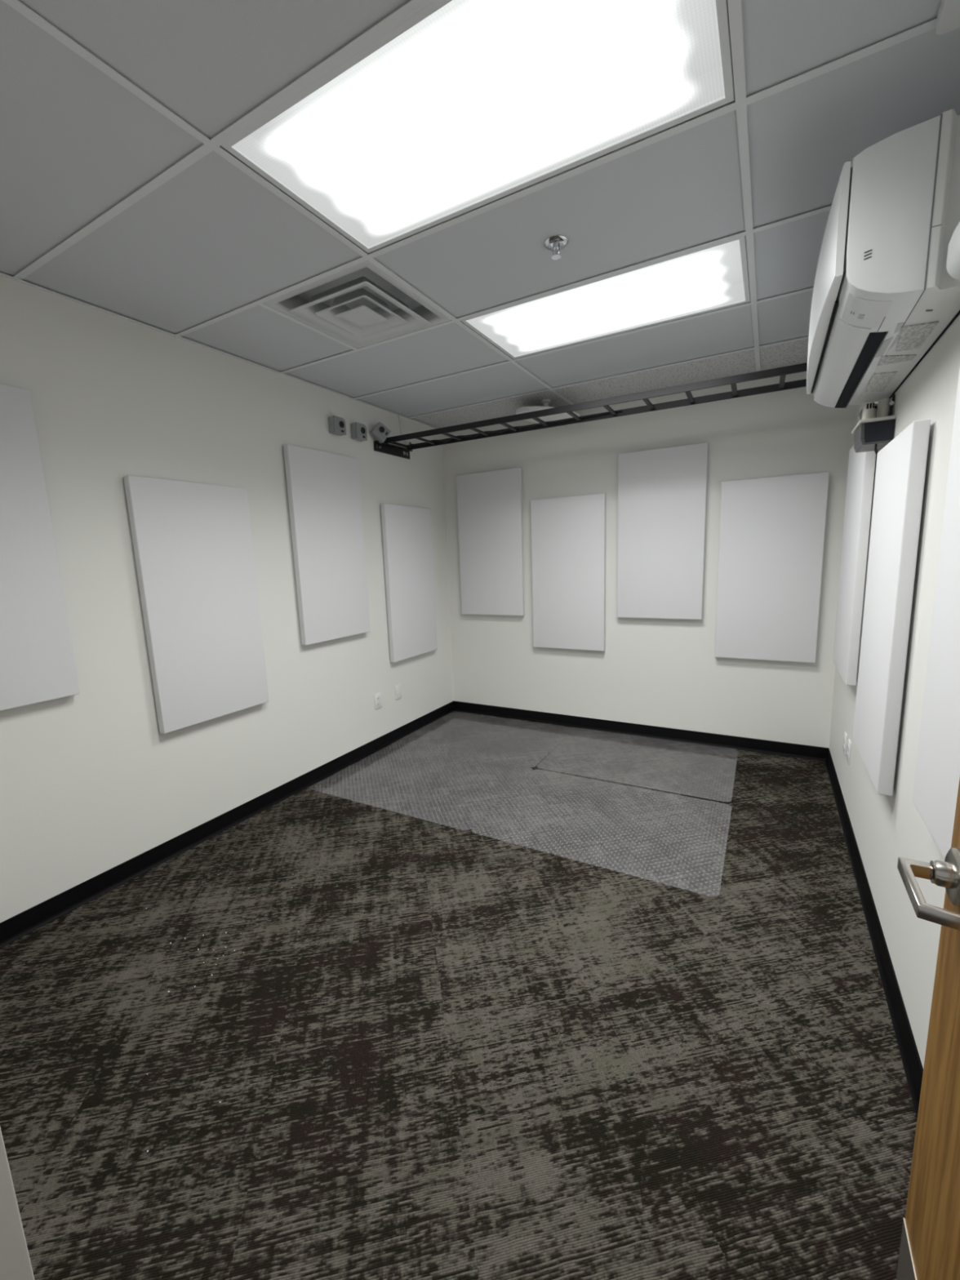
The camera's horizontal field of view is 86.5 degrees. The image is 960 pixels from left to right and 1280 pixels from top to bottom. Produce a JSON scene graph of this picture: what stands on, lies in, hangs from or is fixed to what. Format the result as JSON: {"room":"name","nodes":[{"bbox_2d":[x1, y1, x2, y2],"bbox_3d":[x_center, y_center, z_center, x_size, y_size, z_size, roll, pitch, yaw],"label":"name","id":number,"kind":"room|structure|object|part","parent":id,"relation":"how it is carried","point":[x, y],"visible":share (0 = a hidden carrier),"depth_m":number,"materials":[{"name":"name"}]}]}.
{"room":"studio","nodes":[
{"label":"studio","id":0,"kind":"room"},
{"bbox_2d":[0,275,453,922],"bbox_3d":[-1.282,-0.353,3.021,0.120,2.676,4.080,3,11,29],"label":"wall","id":1,"kind":"structure","parent":0,"point":[91,783],"depth_m":2.42,"materials":[{"name":"paint"}]},
{"bbox_2d":[0,383,79,711],"bbox_3d":[-1.865,-0.319,1.800,0.052,1.200,0.600,3,11,29],"label":"acoustic panel","id":2,"kind":"object","parent":1,"relation":"attached to","point":[37,662],"visible":1,"depth_m":1.96,"materials":[{"name":"grey fabric"}]},
{"bbox_2d":[123,475,269,733],"bbox_3d":[-1.413,-0.187,2.625,0.052,1.200,0.600,3,11,29],"label":"acoustic panel","id":3,"kind":"object","parent":1,"relation":"attached to","point":[193,545],"visible":1,"depth_m":2.56,"materials":[{"name":"grey fabric"}]},
{"bbox_2d":[0,272,438,428],"bbox_3d":[-1.261,-1.531,2.793,0.022,0.022,3.840,3,11,29],"label":"trim","id":4,"kind":"structure","parent":1,"relation":"attached to","point":[1,273],"depth_m":2.44,"materials":[{"name":"paint"}]},
{"bbox_2d":[0,701,454,948],"bbox_3d":[-1.176,0.925,3.197,0.018,0.090,3.840,3,11,29],"label":"baseboard","id":5,"kind":"structure","parent":1,"relation":"attached to","point":[14,928],"depth_m":2.59,"materials":[{"name":"black rubber"}]},
{"bbox_2d":[283,444,370,645],"bbox_3d":[-0.982,-0.605,3.357,0.052,1.200,0.600,3,11,29],"label":"acoustic panel","id":6,"kind":"object","parent":1,"relation":"attached to","point":[324,492],"visible":1,"depth_m":3.29,"materials":[{"name":"grey fabric"}]},
{"bbox_2d":[328,415,346,435],"bbox_3d":[-0.935,-1.404,3.349,0.062,0.102,0.102,3,11,29],"label":"wall box","id":7,"kind":"object","parent":1,"relation":"attached to","point":[337,426],"visible":1,"depth_m":3.32,"materials":[{"name":"grey plastic"}]},
{"bbox_3d":[-0.917,-1.403,3.340,0.010,0.102,0.102,3,11,29],"label":"plate","id":8,"kind":"part","parent":7,"relation":"part of","materials":[{"name":"white plastic"}]},
{"bbox_2d":[339,421,344,427],"bbox_3d":[-0.905,-1.412,3.345,0.006,0.042,0.042,3,11,29],"label":"socket","id":9,"kind":"object","parent":7,"relation":"attached to","point":[341,423],"depth_m":3.35,"materials":[{"name":"black plastic"}]},
{"bbox_2d":[350,422,367,441],"bbox_3d":[-0.835,-1.436,3.526,0.062,0.102,0.102,3,11,29],"label":"wall box","id":10,"kind":"object","parent":1,"relation":"attached to","point":[358,431],"visible":1,"depth_m":3.50,"materials":[{"name":"grey plastic"}]},
{"bbox_3d":[-0.818,-1.435,3.516,0.010,0.102,0.102,3,11,29],"label":"plate","id":11,"kind":"part","parent":10,"relation":"part of","materials":[{"name":"white plastic"}]},
{"bbox_2d":[360,426,365,433],"bbox_3d":[-0.805,-1.445,3.521,0.006,0.042,0.042,3,11,29],"label":"socket","id":12,"kind":"object","parent":10,"relation":"attached to","point":[362,428],"depth_m":3.52,"materials":[{"name":"black plastic"}]},
{"bbox_2d":[373,693,381,709],"bbox_3d":[-0.775,0.464,3.878,0.009,0.114,0.070,3,11,29],"label":"wall outlet","id":13,"kind":"object","parent":1,"relation":"attached to","point":[377,697],"visible":1,"depth_m":3.87,"materials":[{"name":"white plastic"}]},
{"bbox_2d":[369,422,391,443],"bbox_3d":[-0.715,-1.489,3.670,0.143,0.141,0.062,-8,11,-31],"label":"wall box","id":14,"kind":"object","parent":1,"relation":"attached to","point":[380,432],"visible":1,"depth_m":3.65,"materials":[{"name":"grey plastic"}]},
{"bbox_2d":[378,426,384,432],"bbox_3d":[-0.700,-1.502,3.645,0.042,0.042,0.006,37,-13,-31],"label":"socket","id":15,"kind":"object","parent":14,"relation":"attached to","point":[381,428],"depth_m":3.64,"materials":[{"name":"black plastic"}]},
{"bbox_2d":[395,684,401,699],"bbox_3d":[-0.654,0.416,4.092,0.009,0.114,0.070,3,11,29],"label":"wall outlet","id":16,"kind":"object","parent":1,"relation":"attached to","point":[397,688],"visible":1,"depth_m":4.08,"materials":[{"name":"white plastic"}]},
{"bbox_2d":[397,414,407,442],"bbox_3d":[-0.602,-1.643,3.975,0.012,0.184,0.092,3,11,29],"label":"cable raceway","id":17,"kind":"object","parent":1,"relation":"attached to","point":[401,420],"visible":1,"depth_m":3.96,"materials":[{"name":"paint"}]},
{"bbox_2d":[380,503,437,662],"bbox_3d":[-0.559,-0.464,4.130,0.052,1.200,0.600,3,11,29],"label":"acoustic panel","id":18,"kind":"object","parent":1,"relation":"attached to","point":[406,531],"visible":1,"depth_m":4.07,"materials":[{"name":"grey fabric"}]},
{"bbox_2d":[373,362,807,459],"bbox_3d":[0.627,-1.402,3.183,2.943,0.126,0.430,3,11,28],"label":"ladder","id":19,"kind":"object","parent":1,"relation":"attached to","point":[384,447],"visible":0.77,"depth_m":3.11,"materials":[{"name":"metal"}]},
{"bbox_2d":[409,409,622,445],"bbox_3d":[0.175,-1.477,3.599,1.622,0.024,0.053,3,11,28],"label":"cable","id":20,"kind":"object","parent":19,"relation":"on","point":[619,411],"visible":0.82,"depth_m":3.53,"materials":[{"name":"black plastic"}]},
{"bbox_3d":[0.717,-1.454,3.344,2.943,0.038,0.010,3,11,28],"label":"rail","id":21,"kind":"part","parent":19,"relation":"part of","materials":[{"name":"black metal"}]},
{"bbox_2d":[0,711,916,1279],"bbox_3d":[-0.179,1.184,1.992,3.195,0.100,5.260,3,11,29],"label":"floor","id":22,"kind":"structure","parent":0,"point":[517,1022],"depth_m":1.54,"materials":[{"name":"grey carpet"}]},
{"bbox_2d":[0,0,959,428],"bbox_3d":[0.015,-1.549,2.066,3.195,0.200,4.080,3,11,29],"label":"ceiling","id":23,"kind":"structure","parent":0,"point":[121,193],"depth_m":1.58,"materials":[{"name":"beige tile"}]},
{"bbox_2d":[263,260,451,348],"bbox_3d":[-0.530,-1.522,2.271,0.584,0.172,0.584,3,11,29],"label":"ceiling vent","id":24,"kind":"object","parent":23,"relation":"in","point":[359,305],"visible":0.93,"depth_m":2.29,"materials":[{"name":"white metal"}]},
{"bbox_3d":[-0.527,-1.441,2.284,0.169,0.007,0.169,3,11,29],"label":"plate","id":25,"kind":"part","parent":24,"relation":"part of","materials":[{"name":"white metal"}]},
{"bbox_2d":[221,0,734,253],"bbox_3d":[-0.029,-1.370,1.305,1.191,0.088,0.582,3,11,29],"label":"ceiling light","id":26,"kind":"object","parent":23,"relation":"attached to","point":[462,106],"visible":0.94,"depth_m":1.34,"materials":[{"name":"paint"}]},
{"bbox_2d":[515,399,580,425],"bbox_3d":[0.495,-1.655,3.712,0.472,0.168,0.476,3,11,29],"label":"round ceiling fixture","id":27,"kind":"object","parent":23,"relation":"hanging from","point":[545,402],"visible":0.5,"depth_m":3.59,"materials":[{"name":"white plastic"}]},
{"bbox_3d":[0.480,-1.679,3.716,0.070,0.120,0.070,3,11,29],"label":"stem","id":28,"kind":"part","parent":27,"relation":"part of","materials":[{"name":"white plastic"}]},
{"bbox_2d":[543,235,568,259],"bbox_3d":[0.273,-1.400,1.831,0.086,0.048,0.086,3,11,29],"label":"sprinkler","id":29,"kind":"object","parent":23,"relation":"attached to","point":[556,242],"visible":1,"depth_m":1.82,"materials":[{"name":"silver metal"}]},
{"bbox_2d":[461,235,750,359],"bbox_3d":[0.565,-1.562,2.352,1.191,0.088,0.582,3,11,29],"label":"ceiling light","id":30,"kind":"object","parent":23,"relation":"attached to","point":[715,277],"visible":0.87,"depth_m":2.44,"materials":[{"name":"paint"}]},
{"bbox_2d":[935,0,959,35],"bbox_3d":[1.002,-1.291,0.994,0.146,0.042,0.166,3,11,29],"label":"ceiling box","id":31,"kind":"object","parent":23,"relation":"attached to","point":[948,13],"visible":1,"depth_m":1.06,"materials":[{"name":"white plastic"}]},
{"bbox_2d":[441,371,856,747],"bbox_3d":[1.025,-0.592,3.974,2.955,2.676,0.120,3,11,29],"label":"wall","id":32,"kind":"structure","parent":0,"point":[663,673],"depth_m":3.78,"materials":[{"name":"paint"}]},
{"bbox_2d":[456,467,524,615],"bbox_3d":[0.089,-0.813,4.364,0.600,1.200,0.052,3,11,29],"label":"acoustic panel","id":33,"kind":"object","parent":32,"relation":"attached to","point":[490,504],"visible":1,"depth_m":4.33,"materials":[{"name":"grey fabric"}]},
{"bbox_2d":[530,493,605,651],"bbox_3d":[0.700,-0.522,4.071,0.600,1.200,0.052,3,11,29],"label":"acoustic panel","id":34,"kind":"object","parent":32,"relation":"attached to","point":[568,533],"visible":1,"depth_m":4.04,"materials":[{"name":"grey fabric"}]},
{"bbox_2d":[453,701,827,761],"bbox_3d":[1.036,0.695,4.124,2.942,0.090,0.018,3,11,29],"label":"baseboard","id":35,"kind":"structure","parent":32,"relation":"attached to","point":[802,751],"depth_m":3.94,"materials":[{"name":"black rubber"}]},
{"bbox_2d":[617,442,708,619],"bbox_3d":[1.300,-0.753,3.688,0.600,1.200,0.052,3,11,29],"label":"acoustic panel","id":36,"kind":"object","parent":32,"relation":"attached to","point":[662,492],"visible":1,"depth_m":3.65,"materials":[{"name":"grey fabric"}]},
{"bbox_2d":[714,471,829,662],"bbox_3d":[1.913,-0.459,3.394,0.600,1.200,0.052,3,11,29],"label":"acoustic panel","id":37,"kind":"object","parent":32,"relation":"attached to","point":[772,530],"visible":1,"depth_m":3.36,"materials":[{"name":"grey fabric"}]},
{"bbox_2d":[829,314,959,1067],"bbox_3d":[1.402,-0.203,1.526,0.120,2.676,4.080,3,11,29],"label":"wall","id":38,"kind":"structure","parent":0,"point":[886,828],"depth_m":1.58,"materials":[{"name":"paint"}]},
{"bbox_2d":[842,731,847,755],"bbox_3d":[1.973,0.560,2.763,0.009,0.114,0.070,3,11,29],"label":"wall outlet","id":39,"kind":"object","parent":38,"relation":"attached to","point":[845,739],"visible":1,"depth_m":2.74,"materials":[{"name":"white plastic"}]},
{"bbox_2d":[846,738,851,764],"bbox_3d":[1.900,0.575,2.633,0.009,0.114,0.070,3,11,29],"label":"wall outlet","id":40,"kind":"object","parent":38,"relation":"attached to","point":[849,744],"visible":1,"depth_m":2.61,"materials":[{"name":"white plastic"}]},
{"bbox_2d":[832,444,875,685],"bbox_3d":[1.945,-0.415,2.658,0.052,1.200,0.600,3,11,29],"label":"acoustic panel","id":41,"kind":"object","parent":38,"relation":"attached to","point":[861,465],"visible":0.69,"depth_m":2.49,"materials":[{"name":"grey fabric"}]},
{"bbox_2d":[851,394,896,456],"bbox_3d":[1.657,-0.595,2.192,0.117,0.816,0.253,3,11,29],"label":"pump","id":42,"kind":"object","parent":38,"relation":"attached to","point":[875,428],"visible":0.94,"depth_m":2.07,"materials":[{"name":"grey plastic"}]},
{"bbox_3d":[1.607,-0.853,2.161,0.018,0.084,0.201,3,11,29],"label":"tank","id":43,"kind":"part","parent":42,"relation":"part of","materials":[{"name":"grey plastic"}]},
{"bbox_3d":[1.647,-0.901,2.142,0.117,0.012,0.253,3,11,29],"label":"lid","id":44,"kind":"part","parent":42,"relation":"part of","materials":[{"name":"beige plastic"}]},
{"bbox_3d":[1.643,-0.487,2.118,0.061,0.628,0.011,-1,9,5],"label":"power cord","id":45,"kind":"part","parent":42,"relation":"part of","materials":[{"name":"black plastic"}]},
{"bbox_3d":[1.647,-0.854,2.138,0.107,0.080,0.195,3,11,29],"label":"tank","id":46,"kind":"part","parent":42,"relation":"part of","materials":[{"name":"black plastic"}]},
{"bbox_2d":[825,747,923,1119],"bbox_3d":[1.390,1.067,1.775,0.018,0.090,3.826,3,11,29],"label":"baseboard","id":47,"kind":"structure","parent":38,"relation":"attached to","point":[912,1064],"depth_m":1.72,"materials":[{"name":"black rubber"}]},
{"bbox_2d":[806,109,959,408],"bbox_3d":[1.310,-1.113,1.725,0.321,0.368,1.201,3,11,29],"label":"air conditioner","id":48,"kind":"object","parent":38,"relation":"attached to","point":[884,295],"visible":0.98,"depth_m":1.26,"materials":[{"name":"white plastic"}]},
{"bbox_3d":[1.178,-1.139,1.778,0.038,0.255,1.169,3,11,29],"label":"panel","id":49,"kind":"part","parent":48,"relation":"part of","materials":[{"name":"white plastic"}]},
{"bbox_2d":[834,331,887,408],"bbox_3d":[1.375,-0.960,1.871,0.040,0.007,0.935,3,11,29],"label":"outlet","id":50,"kind":"object","parent":48,"relation":"attached to","point":[871,344],"depth_m":1.75,"materials":[{"name":"black plastic"}]},
{"bbox_3d":[1.040,-0.889,1.379,0.091,0.043,0.181,3,11,29],"label":"display panel","id":51,"kind":"part","parent":48,"relation":"part of","materials":[{"name":"plastic"}]},
{"bbox_3d":[1.392,-1.107,1.662,0.116,0.364,1.170,3,11,29],"label":"casing","id":52,"kind":"part","parent":48,"relation":"part of","materials":[{"name":"plastic"}]},
{"bbox_2d":[853,419,930,795],"bbox_3d":[1.495,-0.115,1.880,0.052,1.200,0.600,3,11,29],"label":"acoustic panel","id":53,"kind":"object","parent":38,"relation":"attached to","point":[901,464],"visible":1,"depth_m":1.71,"materials":[{"name":"grey fabric"}]},
{"bbox_2d":[912,367,959,858],"bbox_3d":[0.992,-0.118,0.977,0.052,1.200,0.600,3,11,29],"label":"acoustic panel","id":54,"kind":"object","parent":38,"relation":"attached to","point":[937,774],"visible":0.93,"depth_m":1.16,"materials":[{"name":"grey fabric"}]},
{"bbox_2d":[946,221,959,279],"bbox_3d":[0.732,-0.750,0.487,0.092,0.122,1.535,3,11,29],"label":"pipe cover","id":55,"kind":"object","parent":38,"relation":"attached to","point":[953,265],"visible":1,"depth_m":1.12,"materials":[{"name":"white plastic"}]},
{"bbox_3d":[-0.905,0.035,0.573,2.955,2.676,0.120,3,11,29],"label":"wall","id":56,"kind":"structure","parent":0,"visible":0},
{"bbox_2d":[0,1127,34,1279],"bbox_3d":[-0.084,0.344,0.165,1.055,2.140,0.144,3,11,29],"label":"door frame","id":57,"kind":"structure","parent":56,"relation":"attached to","point":[15,1260],"depth_m":0.48,"materials":[{"name":"white paint"}]},
{"bbox_2d":[896,777,959,1279],"bbox_3d":[0.514,0.314,0.418,0.120,2.053,0.912,3,11,29],"label":"door","id":58,"kind":"structure","parent":56,"relation":"in","point":[930,1247],"depth_m":0.79,"materials":[{"name":"orange wood"}]},
{"bbox_3d":[0.566,1.227,0.573,0.001,0.194,0.884,3,11,29],"label":"kick plate","id":59,"kind":"part","parent":58,"relation":"part of","materials":[{"name":"metal"}]},
{"bbox_3d":[0.653,0.362,0.731,0.064,0.020,0.136,3,11,29],"label":"lever","id":60,"kind":"part","parent":58,"relation":"part of","materials":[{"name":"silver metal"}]},
{"bbox_3d":[0.714,0.355,0.764,0.014,0.085,0.085,3,11,29],"label":"handle","id":61,"kind":"part","parent":58,"relation":"part of","materials":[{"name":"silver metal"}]}
]}

